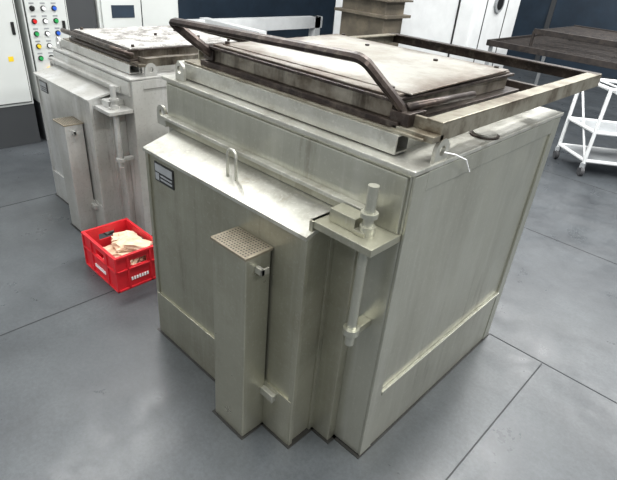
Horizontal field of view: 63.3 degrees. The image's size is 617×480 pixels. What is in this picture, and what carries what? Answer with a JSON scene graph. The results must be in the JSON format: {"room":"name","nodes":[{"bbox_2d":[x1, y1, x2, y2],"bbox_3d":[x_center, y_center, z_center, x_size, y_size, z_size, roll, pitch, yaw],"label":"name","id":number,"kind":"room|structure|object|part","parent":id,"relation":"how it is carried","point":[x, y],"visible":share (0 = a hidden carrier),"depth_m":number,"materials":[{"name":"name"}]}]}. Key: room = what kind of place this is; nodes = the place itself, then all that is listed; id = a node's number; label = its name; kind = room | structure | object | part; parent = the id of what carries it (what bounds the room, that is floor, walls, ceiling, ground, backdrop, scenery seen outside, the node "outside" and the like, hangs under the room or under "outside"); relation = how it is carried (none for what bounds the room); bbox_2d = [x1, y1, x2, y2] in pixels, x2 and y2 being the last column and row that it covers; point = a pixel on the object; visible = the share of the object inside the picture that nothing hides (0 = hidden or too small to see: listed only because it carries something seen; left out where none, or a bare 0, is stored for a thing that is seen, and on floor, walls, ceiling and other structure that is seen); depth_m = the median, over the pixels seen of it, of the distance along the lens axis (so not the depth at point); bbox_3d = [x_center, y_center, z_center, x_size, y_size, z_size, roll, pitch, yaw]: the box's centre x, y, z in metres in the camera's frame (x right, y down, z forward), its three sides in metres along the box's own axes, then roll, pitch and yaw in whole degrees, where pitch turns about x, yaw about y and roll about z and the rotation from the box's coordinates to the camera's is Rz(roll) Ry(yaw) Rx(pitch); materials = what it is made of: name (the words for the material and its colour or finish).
{"room":"industrial hall","nodes":[
{"label":"industrial hall","id":0,"kind":"room"},
{"bbox_2d":[178,0,335,37],"bbox_3d":[-2.990,-5.143,7.920,0.100,4.000,15.000,29,37,35],"label":"wall","id":1,"kind":"structure","parent":0,"point":[187,9],"depth_m":10.65,"materials":[{"name":"blue paint"}]},
{"bbox_2d":[0,66,616,479],"bbox_3d":[1.543,-0.770,5.192,13.000,0.100,15.000,29,37,35],"label":"floor","id":2,"kind":"structure","parent":0,"point":[93,389],"depth_m":2.39,"materials":[{"name":"grey concrete"}]},
{"bbox_2d":[0,0,40,148],"bbox_3d":[-3.637,-1.449,3.325,0.528,2.100,3.020,29,37,35],"label":"tall cabinet","id":3,"kind":"object","parent":2,"relation":"on","point":[18,121],"visible":1,"depth_m":4.34,"materials":[{"name":"metal"}]},
{"bbox_3d":[-2.663,-1.864,3.830,0.018,1.690,0.715,29,37,35],"label":"cabinet door","id":4,"kind":"part","parent":3,"relation":"part of","materials":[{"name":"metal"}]},
{"bbox_2d":[14,0,70,140],"bbox_3d":[-2.418,-1.986,4.452,0.560,2.100,0.370,29,37,35],"label":"tall cabinet","id":5,"kind":"object","parent":2,"relation":"on","point":[40,22],"visible":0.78,"depth_m":4.34,"materials":[{"name":"metal"}]},
{"bbox_3d":[-2.239,-2.055,4.229,0.018,1.690,0.330,29,37,35],"label":"cabinet door","id":6,"kind":"part","parent":5,"relation":"part of","materials":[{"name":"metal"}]},
{"bbox_2d":[81,218,155,292],"bbox_3d":[-1.101,0.079,2.964,0.395,0.231,0.290,29,37,35],"label":"crate","id":7,"kind":"object","parent":2,"relation":"on","point":[124,260],"visible":0.89,"depth_m":2.89,"materials":[{"name":"plastic"}]},
{"bbox_2d":[66,0,177,36],"bbox_3d":[-2.114,-2.475,5.347,0.623,2.100,1.300,29,37,35],"label":"tall cabinet","id":8,"kind":"object","parent":2,"relation":"on","point":[87,14],"visible":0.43,"depth_m":5.13,"materials":[{"name":"grey metal"}]},
{"bbox_3d":[-1.768,-2.457,5.271,0.020,1.900,0.870,29,37,35],"label":"door","id":9,"kind":"part","parent":8,"relation":"part of","materials":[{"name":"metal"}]},
{"bbox_2d":[33,26,247,235],"bbox_3d":[-1.146,-0.883,3.658,1.112,1.192,1.450,29,37,35],"label":"furnace","id":10,"kind":"object","parent":2,"relation":"on","point":[100,93],"visible":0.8,"depth_m":3.14,"materials":[{"name":"grey metal"}]},
{"bbox_3d":[-1.393,-1.068,3.171,1.017,0.084,0.012,29,37,35],"label":"plate","id":11,"kind":"part","parent":10,"relation":"part of","materials":[{"name":"paint"}]},
{"bbox_3d":[-1.326,-1.228,3.096,0.790,0.062,0.114,29,37,35],"label":"lid handle","id":12,"kind":"part","parent":10,"relation":"part of","materials":[{"name":"metal"}]},
{"bbox_3d":[-1.028,-1.331,3.417,0.804,0.018,0.860,29,37,35],"label":"lid","id":13,"kind":"part","parent":10,"relation":"part of","materials":[{"name":"metal"}]},
{"bbox_3d":[-0.996,-1.297,3.518,1.064,0.013,1.157,29,37,35],"label":"plate","id":14,"kind":"part","parent":10,"relation":"part of","materials":[{"name":"paint"}]},
{"bbox_3d":[-1.466,-0.618,3.442,0.877,0.899,0.040,29,37,35],"label":"door frame","id":15,"kind":"part","parent":10,"relation":"part of","materials":[{"name":"paint"}]},
{"bbox_3d":[-1.029,-1.352,3.386,0.722,0.048,0.790,29,37,35],"label":"lid","id":16,"kind":"part","parent":10,"relation":"part of","materials":[{"name":"metal"}]},
{"bbox_3d":[-1.025,-1.378,3.373,0.722,0.007,0.795,29,37,35],"label":"lid plate","id":17,"kind":"part","parent":10,"relation":"part of","materials":[{"name":"white metal"}]},
{"bbox_2d":[186,15,322,35],"bbox_3d":[-0.709,-3.121,8.076,1.400,0.720,3.900,29,37,35],"label":"gantry","id":18,"kind":"object","parent":2,"relation":"on","point":[262,25],"visible":0.38,"depth_m":8.66,"materials":[{"name":"white metal"}]},
{"bbox_2d":[0,170,616,479],"bbox_3d":[-0.858,0.268,2.906,13.000,0.002,8.053,29,37,35],"label":"joint","id":19,"kind":"object","parent":2,"relation":"in","point":[483,434],"depth_m":2.53,"materials":[{"name":"black"}]},
{"bbox_2d":[142,18,601,458],"bbox_3d":[0.228,-0.235,2.430,1.372,1.518,1.850,29,37,35],"label":"furnace","id":20,"kind":"object","parent":2,"relation":"on","point":[338,221],"visible":1,"depth_m":1.84,"materials":[{"name":"grey metal"}]},
{"bbox_3d":[-0.166,-0.344,1.827,1.240,0.185,0.012,29,37,35],"label":"plate","id":21,"kind":"part","parent":20,"relation":"part of","materials":[{"name":"metal"}]},
{"bbox_3d":[-0.113,-0.612,1.701,1.055,0.195,0.170,27,37,33],"label":"lid handle","id":22,"kind":"part","parent":20,"relation":"part of","materials":[{"name":"metal"}]},
{"bbox_3d":[-0.252,0.190,2.152,1.070,0.985,0.040,29,37,35],"label":"door frame","id":23,"kind":"part","parent":20,"relation":"part of","materials":[{"name":"metal"}]},
{"bbox_3d":[0.208,-0.665,2.038,0.980,0.021,0.860,29,37,35],"label":"lid","id":24,"kind":"part","parent":20,"relation":"part of","materials":[{"name":"metal"}]},
{"bbox_3d":[0.208,-0.690,2.003,0.880,0.057,0.790,29,37,35],"label":"lid","id":25,"kind":"part","parent":20,"relation":"part of","materials":[{"name":"metal"}]},
{"bbox_3d":[0.212,-0.722,1.987,0.880,0.008,0.795,29,37,35],"label":"lid plate","id":26,"kind":"part","parent":20,"relation":"part of","materials":[{"name":"beige metal"}]},
{"bbox_3d":[0.234,-0.620,2.149,1.297,0.015,1.157,29,37,35],"label":"plate","id":27,"kind":"part","parent":20,"relation":"part of","materials":[{"name":"metal"}]},
{"bbox_2d":[339,0,404,45],"bbox_3d":[0.705,-2.480,5.610,0.600,2.300,0.350,29,37,35],"label":"column","id":28,"kind":"structure","parent":2,"relation":"on","point":[351,24],"depth_m":5.46,"materials":[{"name":"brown metal"}]},
{"bbox_2d":[334,7,410,18],"bbox_3d":[0.710,-2.537,5.578,0.720,0.030,0.470,29,37,35],"label":"flange","id":29,"kind":"object","parent":28,"relation":"attached to","point":[335,8],"visible":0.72,"depth_m":5.40,"materials":[{"name":"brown metal"}]},
{"bbox_2d":[376,0,413,1],"bbox_3d":[0.723,-2.670,5.501,0.720,0.020,0.470,29,37,35],"label":"flange","id":30,"kind":"object","parent":28,"relation":"attached to","point":[376,0],"visible":1,"depth_m":5.23,"materials":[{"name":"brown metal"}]},
{"bbox_2d":[333,0,520,67],"bbox_3d":[1.804,-3.609,7.842,2.485,2.200,1.420,29,37,35],"label":"enclosure","id":31,"kind":"object","parent":2,"relation":"on","point":[466,23],"visible":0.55,"depth_m":7.06,"materials":[{"name":"white metal"}]},
{"bbox_3d":[2.101,-3.142,7.081,1.506,2.200,0.598,6,30,1],"label":"panel trim","id":32,"kind":"part","parent":31,"relation":"part of","materials":[{"name":"white metal"}]},
{"bbox_2d":[484,25,616,84],"bbox_3d":[4.249,-1.785,6.130,3.660,1.150,2.060,29,37,35],"label":"table","id":33,"kind":"object","parent":2,"relation":"on","point":[576,43],"visible":0.92,"depth_m":6.23,"materials":[{"name":"brown metal"}]},
{"bbox_2d":[553,78,616,175],"bbox_3d":[3.238,-1.096,5.049,1.114,0.878,0.569,8,30,4],"label":"trolley","id":34,"kind":"object","parent":2,"relation":"on","point":[586,154],"visible":0.88,"depth_m":5.07,"materials":[{"name":"metal"}]},
{"bbox_2d":[506,0,551,59],"bbox_3d":[6.865,-4.861,9.019,13.000,4.000,0.100,29,37,35],"label":"wall","id":35,"kind":"structure","parent":0,"point":[532,14],"depth_m":11.05,"materials":[{"name":"blue paint"}]},
{"bbox_2d":[535,0,556,60],"bbox_3d":[6.034,-4.670,9.857,2.400,2.700,0.080,29,37,35],"label":"frame","id":36,"kind":"object","parent":35,"relation":"attached to","point":[553,3],"visible":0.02,"depth_m":10.69,"materials":[{"name":"grey metal"}]},
{"bbox_2d":[539,0,616,78],"bbox_3d":[6.037,-4.630,9.889,2.200,2.600,0.060,29,37,35],"label":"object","id":37,"kind":"structure","parent":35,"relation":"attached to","point":[602,14],"depth_m":10.29,"materials":[{"name":"blue paint"}]}
]}

